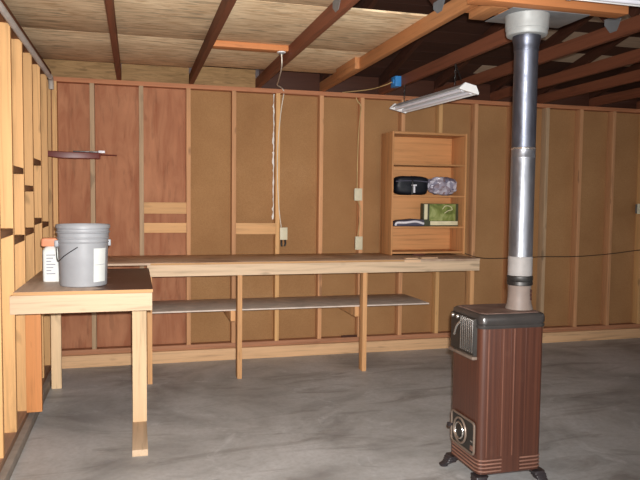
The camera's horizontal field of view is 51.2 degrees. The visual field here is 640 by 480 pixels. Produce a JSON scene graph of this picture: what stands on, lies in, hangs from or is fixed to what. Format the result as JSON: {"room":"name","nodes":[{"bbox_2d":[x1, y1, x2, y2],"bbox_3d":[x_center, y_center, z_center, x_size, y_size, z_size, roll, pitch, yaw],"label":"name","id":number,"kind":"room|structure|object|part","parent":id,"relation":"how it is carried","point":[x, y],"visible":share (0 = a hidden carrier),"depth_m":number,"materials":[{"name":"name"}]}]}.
{"room":"garage workshop","nodes":[
{"label":"garage workshop","id":0,"kind":"room"},
{"bbox_2d":[0,0,52,471],"bbox_3d":[-1.253,0.003,1.815,0.103,2.700,8.180,0,4,-15],"label":"wall","id":1,"kind":"structure","parent":0,"point":[26,198],"depth_m":4.19,"materials":[{"name":"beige wood"}]},
{"bbox_3d":[-1.223,-1.112,1.710,0.089,0.038,8.098,0,4,-15],"label":"plate","id":2,"kind":"part","parent":1,"relation":"part of","materials":[{"name":"brown wood"}]},
{"bbox_3d":[-1.249,1.270,1.853,0.089,0.041,8.098,0,4,-15],"label":"sill plate","id":3,"kind":"part","parent":1,"relation":"part of","materials":[{"name":"brown wood"}]},
{"bbox_2d":[0,370,51,479],"bbox_3d":[-1.228,1.323,1.845,0.125,0.062,8.064,0,4,-15],"label":"baseboard","id":4,"kind":"structure","parent":1,"relation":"attached to","point":[9,466],"depth_m":3.91,"materials":[{"name":"brown wood"}]},
{"bbox_3d":[-1.223,-1.151,1.709,0.089,0.038,8.100,0,4,-15],"label":"plate","id":5,"kind":"part","parent":1,"relation":"part of","materials":[{"name":"brown wood"}]},
{"bbox_2d":[0,0,53,88],"bbox_3d":[-1.177,-1.050,1.788,0.041,0.109,7.615,0,4,-15],"label":"conduit","id":6,"kind":"object","parent":1,"relation":"attached to","point":[4,12],"visible":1,"depth_m":4.10,"materials":[{"name":"grey metal"}]},
{"bbox_2d":[48,151,116,158],"bbox_3d":[-1.933,-0.697,5.448,0.531,0.070,0.042,0,4,-15],"label":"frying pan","id":7,"kind":"object","parent":1,"relation":"attached to","point":[56,154],"visible":1,"depth_m":5.42,"materials":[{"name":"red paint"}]},
{"bbox_3d":[-1.908,-0.721,5.454,0.200,0.010,0.034,0,4,-15],"label":"rail","id":8,"kind":"part","parent":7,"relation":"part of","materials":[{"name":"metal"}]},
{"bbox_2d":[4,0,636,108],"bbox_3d":[2.394,-1.306,3.840,8.202,0.171,6.073,0,4,-15],"label":"ceiling","id":9,"kind":"structure","parent":0,"point":[159,40],"depth_m":4.67,"materials":[{"name":"brown wood"}]},
{"bbox_3d":[-1.240,-1.366,4.019,1.190,0.012,1.041,0,4,-15],"label":"plywood panel","id":10,"kind":"part","parent":9,"relation":"part of","materials":[{"name":"beige wood"}]},
{"bbox_3d":[-1.514,-1.429,5.007,1.190,0.012,1.005,0,4,-15],"label":"plywood panel","id":11,"kind":"part","parent":9,"relation":"part of","materials":[{"name":"beige wood"}]},
{"bbox_3d":[-0.328,-1.432,5.273,1.233,0.012,0.885,0,4,-15],"label":"plywood panel","id":12,"kind":"part","parent":9,"relation":"part of","materials":[{"name":"beige wood"}]},
{"bbox_3d":[-0.644,-1.300,3.010,1.800,0.012,1.214,0,4,-15],"label":"plywood panel","id":13,"kind":"part","parent":9,"relation":"part of","materials":[{"name":"beige wood"}]},
{"bbox_3d":[-0.071,-1.373,4.343,1.233,0.012,1.041,0,4,-15],"label":"plywood panel","id":14,"kind":"part","parent":9,"relation":"part of","materials":[{"name":"beige wood"}]},
{"bbox_2d":[465,0,628,19],"bbox_3d":[1.116,-1.236,3.494,0.870,0.133,0.378,0,4,-15],"label":"trim","id":15,"kind":"structure","parent":9,"relation":"attached to","point":[485,9],"depth_m":3.37,"materials":[{"name":"brown wood"}]},
{"bbox_3d":[-0.277,-1.360,4.826,0.068,0.033,0.068,0,4,-15],"label":"fitting","id":16,"kind":"object","parent":9,"relation":"attached to","visible":0},
{"bbox_2d":[277,54,283,90],"bbox_3d":[-0.332,-1.339,5.480,0.064,0.088,1.335,0,3,-3],"label":"cable","id":17,"kind":"object","parent":16,"relation":"hanging from","point":[281,54],"visible":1,"depth_m":5.11,"materials":[{"name":"white plastic"}]},
{"bbox_2d":[10,338,639,479],"bbox_3d":[2.458,1.385,2.992,8.600,0.120,8.500,0,4,-15],"label":"floor","id":18,"kind":"structure","parent":0,"point":[312,417],"depth_m":4.48,"materials":[{"name":"concrete"}]},
{"bbox_2d":[9,268,152,456],"bbox_3d":[-1.523,0.730,4.415,0.792,0.930,1.470,0,4,-15],"label":"workbench","id":19,"kind":"object","parent":18,"relation":"on","point":[131,289],"visible":1,"depth_m":4.17,"materials":[{"name":"brown wood"}]},
{"bbox_3d":[-1.821,0.696,4.254,0.092,0.805,0.036,0,4,-15],"label":"leg","id":20,"kind":"part","parent":19,"relation":"part of","materials":[{"name":"brown wood"}]},
{"bbox_2d":[41,237,58,281],"bbox_3d":[-1.741,0.126,4.322,0.114,0.282,0.079,0,4,-15],"label":"bottle","id":21,"kind":"object","parent":19,"relation":"on","point":[50,263],"visible":0.7,"depth_m":4.29,"materials":[{"name":"white plastic"}]},
{"bbox_3d":[-1.392,0.370,3.926,0.788,0.106,0.039,0,4,-15],"label":"rail","id":22,"kind":"part","parent":19,"relation":"part of","materials":[{"name":"brown wood"}]},
{"bbox_2d":[54,223,110,287],"bbox_3d":[-1.472,0.091,4.156,0.325,0.378,0.323,0,4,-15],"label":"bucket","id":23,"kind":"object","parent":19,"relation":"on","point":[82,258],"visible":1,"depth_m":4.03,"materials":[{"name":"grey plastic"}]},
{"bbox_3d":[-1.535,0.084,4.029,0.177,0.096,0.027,2,4,24],"label":"bail handle","id":24,"kind":"part","parent":23,"relation":"part of","materials":[{"name":"metal"}]},
{"bbox_2d":[13,268,152,295],"bbox_3d":[-1.540,0.270,4.501,0.772,0.021,1.240,0,4,-15],"label":"countertop","id":25,"kind":"structure","parent":19,"relation":"on","point":[132,278],"depth_m":4.22,"materials":[{"name":"brown wood"}]},
{"bbox_3d":[-1.158,0.733,4.287,0.088,0.870,0.038,0,4,-15],"label":"leg","id":26,"kind":"part","parent":19,"relation":"part of","materials":[{"name":"brown wood"}]},
{"bbox_2d":[51,253,479,388],"bbox_3d":[-0.425,0.636,5.864,3.633,0.968,0.742,0,4,-15],"label":"workbench","id":27,"kind":"object","parent":18,"relation":"on","point":[238,265],"visible":0.86,"depth_m":5.69,"materials":[{"name":"brown wood"}]},
{"bbox_3d":[-2.029,0.671,5.139,0.073,0.950,0.038,0,4,-15],"label":"leg","id":28,"kind":"part","parent":27,"relation":"part of","materials":[{"name":"brown wood"}]},
{"bbox_3d":[-1.355,0.668,5.313,0.038,0.950,0.090,0,4,-15],"label":"leg","id":29,"kind":"part","parent":27,"relation":"part of","materials":[{"name":"brown wood"}]},
{"bbox_3d":[-0.667,0.664,5.503,0.038,0.950,0.090,0,4,-15],"label":"leg","id":30,"kind":"part","parent":27,"relation":"part of","materials":[{"name":"brown wood"}]},
{"bbox_2d":[152,294,428,313],"bbox_3d":[-0.270,0.559,5.973,2.430,0.012,0.605,0,4,-15],"label":"shelf","id":31,"kind":"object","parent":27,"relation":"attached to","point":[352,301],"depth_m":5.90,"materials":[{"name":"grey wood"}]},
{"bbox_2d":[108,253,479,265],"bbox_3d":[-0.420,0.162,5.837,3.633,0.017,0.739,0,4,-15],"label":"countertop","id":32,"kind":"structure","parent":27,"relation":"on","point":[142,260],"depth_m":5.81,"materials":[{"name":"brown wood"}]},
{"bbox_3d":[0.035,0.235,5.604,2.875,0.090,0.038,0,4,-15],"label":"rail","id":33,"kind":"part","parent":27,"relation":"part of","materials":[{"name":"brown wood"}]},
{"bbox_3d":[0.374,0.658,5.791,0.038,0.950,0.090,0,4,-15],"label":"leg","id":34,"kind":"part","parent":27,"relation":"part of","materials":[{"name":"brown wood"}]},
{"bbox_2d":[379,131,467,254],"bbox_3d":[0.989,-0.442,6.418,0.760,1.146,0.296,0,4,-15],"label":"bookcase","id":35,"kind":"object","parent":27,"relation":"on","point":[428,155],"visible":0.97,"depth_m":6.51,"materials":[{"name":"brown wood"}]},
{"bbox_3d":[0.632,-0.439,6.317,0.017,1.146,0.291,0,4,-15],"label":"panel","id":36,"kind":"part","parent":35,"relation":"part of","materials":[{"name":"brown wood"}]},
{"bbox_2d":[393,219,423,225],"bbox_3d":[0.821,-0.167,6.323,0.302,0.070,0.170,0,4,-15],"label":"folded cloth","id":37,"kind":"object","parent":35,"relation":"on","point":[402,222],"visible":0.96,"depth_m":6.26,"materials":[{"name":"grey fabric"}]},
{"bbox_2d":[393,176,427,194],"bbox_3d":[0.855,-0.515,6.317,0.349,0.182,0.167,0,4,-15],"label":"bag","id":38,"kind":"object","parent":35,"relation":"on","point":[403,185],"visible":0.95,"depth_m":6.25,"materials":[{"name":"black fabric"}]},
{"bbox_3d":[0.982,0.111,6.455,0.725,0.017,0.279,0,4,-15],"label":"shelf","id":39,"kind":"part","parent":35,"relation":"part of","materials":[{"name":"brown wood"}]},
{"bbox_3d":[0.986,-0.128,6.436,0.725,0.016,0.287,0,4,-15],"label":"shelf","id":40,"kind":"part","parent":35,"relation":"part of","materials":[{"name":"brown wood"}]},
{"bbox_3d":[0.989,-0.420,6.419,0.725,0.016,0.287,0,4,-15],"label":"shelf","id":41,"kind":"part","parent":35,"relation":"part of","materials":[{"name":"brown wood"}]},
{"bbox_3d":[0.992,-0.713,6.401,0.725,0.016,0.287,0,4,-15],"label":"shelf","id":42,"kind":"part","parent":35,"relation":"part of","materials":[{"name":"brown wood"}]},
{"bbox_3d":[0.996,-1.002,6.382,0.725,0.021,0.291,0,4,-15],"label":"panel","id":43,"kind":"part","parent":35,"relation":"part of","materials":[{"name":"brown wood"}]},
{"bbox_2d":[420,203,457,225],"bbox_3d":[1.149,-0.242,6.424,0.368,0.216,0.072,0,4,-15],"label":"box","id":44,"kind":"object","parent":35,"relation":"on","point":[432,214],"visible":0.97,"depth_m":6.39,"materials":[{"name":"green cardboard"}]},
{"bbox_2d":[429,204,455,220],"bbox_3d":[1.174,-0.264,6.398,0.273,0.160,0.002,0,4,-15],"label":"picture","id":45,"kind":"object","parent":44,"relation":"on","point":[437,212],"depth_m":6.40},
{"bbox_2d":[428,177,456,195],"bbox_3d":[1.169,-0.517,6.411,0.300,0.182,0.151,0,4,-15],"label":"plastic bag","id":46,"kind":"object","parent":35,"relation":"on","point":[444,186],"visible":0.99,"depth_m":6.36,"materials":[{"name":"plastic"}]},
{"bbox_3d":[1.348,-0.443,6.515,0.017,1.146,0.291,0,4,-15],"label":"panel","id":47,"kind":"part","parent":35,"relation":"part of","materials":[{"name":"brown wood"}]},
{"bbox_3d":[1.353,0.652,6.062,0.038,0.950,0.090,0,4,-15],"label":"leg","id":48,"kind":"part","parent":27,"relation":"part of","materials":[{"name":"brown wood"}]},
{"bbox_2d":[439,303,547,479],"bbox_3d":[0.942,0.817,3.589,0.455,0.908,0.413,0,4,-15],"label":"stove","id":49,"kind":"object","parent":18,"relation":"on","point":[494,425],"visible":0.97,"depth_m":3.44,"materials":[{"name":"brown metal"}]},
{"bbox_3d":[0.727,0.466,3.553,0.020,0.088,0.072,0,4,-15],"label":"lever","id":50,"kind":"part","parent":49,"relation":"part of","materials":[{"name":"silver metal"}]},
{"bbox_3d":[0.756,1.017,3.547,0.012,0.178,0.263,0,4,-15],"label":"panel frame","id":51,"kind":"part","parent":49,"relation":"part of","materials":[{"name":"beige metal"}]},
{"bbox_3d":[0.761,1.017,3.548,0.006,0.166,0.251,0,4,-15],"label":"control panel","id":52,"kind":"part","parent":49,"relation":"part of","materials":[{"name":"black metal"}]},
{"bbox_3d":[0.948,0.365,3.562,0.338,0.003,0.297,0,4,-15],"label":"plate","id":53,"kind":"part","parent":49,"relation":"part of","materials":[{"name":"brown metal"}]},
{"bbox_2d":[485,7,589,310],"bbox_3d":[1.133,-0.404,3.563,0.450,1.535,0.278,0,4,-15],"label":"stovepipe","id":54,"kind":"object","parent":49,"relation":"on","point":[525,27],"visible":1,"depth_m":3.47,"materials":[{"name":"metal"}]},
{"bbox_3d":[1.141,-1.168,3.519,0.450,0.004,0.275,0,4,-15],"label":"ceiling plate","id":55,"kind":"part","parent":54,"relation":"part of","materials":[{"name":"metal"}]},
{"bbox_2d":[51,76,639,368],"bbox_3d":[1.507,-0.165,6.772,8.200,2.500,0.136,0,4,-15],"label":"wall","id":56,"kind":"structure","parent":0,"point":[191,172],"depth_m":6.37,"materials":[{"name":"red wood"}]},
{"bbox_2d":[105,0,121,79],"bbox_3d":[-0.758,-1.203,2.242,0.038,0.089,7.485,0,4,-15],"label":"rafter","id":57,"kind":"object","parent":56,"relation":"on","point":[110,8],"visible":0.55,"depth_m":4.22,"materials":[{"name":"brown wood"}]},
{"bbox_2d":[189,0,236,83],"bbox_3d":[-0.165,-1.206,2.406,0.038,0.089,7.485,0,4,-15],"label":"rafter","id":58,"kind":"object","parent":56,"relation":"on","point":[225,7],"visible":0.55,"depth_m":4.26,"materials":[{"name":"brown wood"}]},
{"bbox_2d":[272,94,274,218],"bbox_3d":[-0.432,-0.765,6.160,0.021,1.150,0.002,0,4,-15],"label":"paper strip","id":59,"kind":"object","parent":56,"relation":"attached to","point":[273,94],"visible":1,"depth_m":6.16,"materials":[{"name":"white paper"}]},
{"bbox_2d":[277,94,283,226],"bbox_3d":[-0.365,-0.732,6.174,0.066,1.230,0.015,0,4,-15],"label":"cable","id":60,"kind":"object","parent":56,"relation":"attached to","point":[283,94],"visible":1,"depth_m":6.17,"materials":[{"name":"beige plastic"}]},
{"bbox_2d":[280,228,286,246],"bbox_3d":[-0.341,-0.027,6.209,0.070,0.180,0.043,0,4,-15],"label":"electrical outlet","id":61,"kind":"object","parent":56,"relation":"attached to","point":[283,231],"visible":1,"depth_m":6.19,"materials":[{"name":"plastic"}]},
{"bbox_3d":[-0.336,-0.059,6.192,0.070,0.114,0.005,0,4,-15],"label":"plate","id":62,"kind":"part","parent":61,"relation":"part of","materials":[{"name":"beige plastic"}]},
{"bbox_2d":[255,0,359,87],"bbox_3d":[0.412,-1.210,2.566,0.040,0.090,7.485,0,4,-15],"label":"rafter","id":63,"kind":"object","parent":56,"relation":"on","point":[336,9],"visible":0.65,"depth_m":4.25,"materials":[{"name":"brown wood"}]},
{"bbox_3d":[0.093,-1.286,3.645,0.002,0.073,0.170,0,4,-15],"label":"gusset plate","id":64,"kind":"part","parent":63,"relation":"part of","materials":[{"name":"metal"}]},
{"bbox_3d":[1.599,-1.383,6.733,8.030,0.038,0.088,0,4,-15],"label":"plate","id":65,"kind":"part","parent":56,"relation":"part of","materials":[{"name":"brown wood"}]},
{"bbox_3d":[1.574,0.954,6.872,8.030,0.043,0.089,0,4,-15],"label":"sill plate","id":66,"kind":"part","parent":56,"relation":"part of","materials":[{"name":"brown wood"}]},
{"bbox_2d":[354,188,361,200],"bbox_3d":[0.361,-0.434,6.378,0.077,0.116,0.043,0,4,-15],"label":"electrical outlet","id":67,"kind":"object","parent":56,"relation":"attached to","point":[357,191],"visible":1,"depth_m":6.36,"materials":[{"name":"plastic"}]},
{"bbox_2d":[355,236,362,249],"bbox_3d":[0.368,0.028,6.409,0.072,0.127,0.043,0,4,-15],"label":"electrical outlet","id":68,"kind":"object","parent":56,"relation":"attached to","point":[358,239],"visible":1,"depth_m":6.39,"materials":[{"name":"plastic"}]},
{"bbox_2d":[357,201,360,235],"bbox_3d":[0.377,-0.207,6.406,0.039,0.343,0.012,0,3,-7],"label":"cable","id":69,"kind":"object","parent":68,"relation":"attached to","point":[358,201],"visible":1,"depth_m":6.40,"materials":[{"name":"beige plastic"}]},
{"bbox_2d":[356,97,361,187],"bbox_3d":[0.363,-0.923,6.363,0.062,0.860,0.015,0,4,-15],"label":"cable","id":70,"kind":"object","parent":56,"relation":"attached to","point":[356,97],"visible":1,"depth_m":6.36,"materials":[{"name":"beige plastic"}]},
{"bbox_2d":[319,0,477,91],"bbox_3d":[0.988,-1.712,2.694,0.076,1.088,7.506,0,4,-15],"label":"roof truss","id":71,"kind":"object","parent":56,"relation":"on","point":[443,13],"visible":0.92,"depth_m":4.40,"materials":[{"name":"brown wood"}]},
{"bbox_3d":[0.681,-1.335,3.805,0.002,0.073,0.170,0,4,-15],"label":"gusset plate","id":72,"kind":"part","parent":71,"relation":"part of","materials":[{"name":"metal"}]},
{"bbox_2d":[378,0,511,94],"bbox_3d":[1.575,-1.715,2.856,0.038,1.088,7.506,0,4,-15],"label":"roof truss","id":73,"kind":"object","parent":56,"relation":"on","point":[497,39],"visible":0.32,"depth_m":5.26,"materials":[{"name":"brown wood"}]},
{"bbox_2d":[391,76,400,87],"bbox_3d":[0.671,-1.403,5.934,0.066,0.090,0.110,0,4,-15],"label":"junction box","id":74,"kind":"object","parent":73,"relation":"attached to","point":[396,80],"visible":1,"depth_m":5.89,"materials":[{"name":"blue plastic"}]},
{"bbox_2d":[342,82,391,92],"bbox_3d":[0.436,-1.399,6.140,0.591,0.040,0.043,4,5,44],"label":"cable","id":75,"kind":"object","parent":74,"relation":"attached to","point":[390,82],"visible":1,"depth_m":6.16,"materials":[{"name":"beige plastic"}]},
{"bbox_2d":[389,64,478,112],"bbox_3d":[0.877,-1.204,5.343,0.157,0.253,1.235,0,4,-18],"label":"light","id":76,"kind":"object","parent":73,"relation":"hanging from","point":[465,90],"visible":1,"depth_m":5.19,"materials":[{"name":"white metal"}]},
{"bbox_2d":[580,0,639,6],"bbox_3d":[1.796,-1.208,3.154,1.344,0.229,0.158,0,4,-15],"label":"light","id":77,"kind":"object","parent":73,"relation":"hanging from","point":[619,2],"visible":1,"depth_m":3.09,"materials":[{"name":"white metal"}]},
{"bbox_2d":[434,6,639,92],"bbox_3d":[2.133,-1.718,3.010,0.040,1.088,7.506,0,4,-15],"label":"roof truss","id":78,"kind":"object","parent":56,"relation":"on","point":[614,28],"visible":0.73,"depth_m":4.63,"materials":[{"name":"brown wood"}]},
{"bbox_3d":[1.809,-1.330,4.117,0.002,0.095,0.170,0,4,-15],"label":"gusset plate","id":79,"kind":"part","parent":78,"relation":"part of","materials":[{"name":"metal"}]},
{"bbox_2d":[465,250,639,258],"bbox_3d":[2.927,0.131,7.138,3.271,0.112,0.011,0,4,-15],"label":"cable","id":80,"kind":"object","parent":56,"relation":"attached to","point":[633,250],"visible":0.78,"depth_m":7.03,"materials":[{"name":"black rubber"}]},
{"bbox_2d":[490,16,639,100],"bbox_3d":[2.730,-1.722,3.175,0.040,1.088,7.506,0,4,-15],"label":"roof truss","id":81,"kind":"object","parent":56,"relation":"on","point":[631,57],"visible":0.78,"depth_m":5.54,"materials":[{"name":"brown wood"}]},
{"bbox_2d":[537,34,639,103],"bbox_3d":[3.251,-1.725,3.320,0.040,1.088,7.506,0,4,-15],"label":"roof truss","id":82,"kind":"object","parent":56,"relation":"on","point":[543,96],"visible":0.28,"depth_m":6.08,"materials":[{"name":"brown wood"}]},
{"bbox_2d":[589,62,639,106],"bbox_3d":[3.859,-1.728,3.488,0.038,1.088,7.506,0,4,-15],"label":"roof truss","id":83,"kind":"object","parent":56,"relation":"on","point":[595,99],"visible":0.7,"depth_m":6.68,"materials":[{"name":"brown wood"}]},
{"bbox_2d":[635,204,639,213],"bbox_3d":[3.452,-0.337,7.240,0.060,0.110,0.043,0,4,-15],"label":"electrical outlet","id":84,"kind":"object","parent":56,"relation":"attached to","point":[637,206],"visible":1,"depth_m":7.22,"materials":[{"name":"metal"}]},
{"bbox_2d":[636,98,639,108],"bbox_3d":[4.437,-1.732,3.648,0.038,1.088,7.506,0,4,-15],"label":"roof truss","id":85,"kind":"object","parent":56,"relation":"on","point":[638,99],"visible":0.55,"depth_m":7.21,"materials":[{"name":"brown wood"}]},
{"bbox_2d":[189,0,639,92],"bbox_3d":[2.567,-1.765,3.094,8.300,1.042,8.100,0,4,-15],"label":"roof","id":86,"kind":"structure","parent":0,"point":[461,31],"depth_m":6.01,"materials":[{"name":"brown wood"}]}
]}

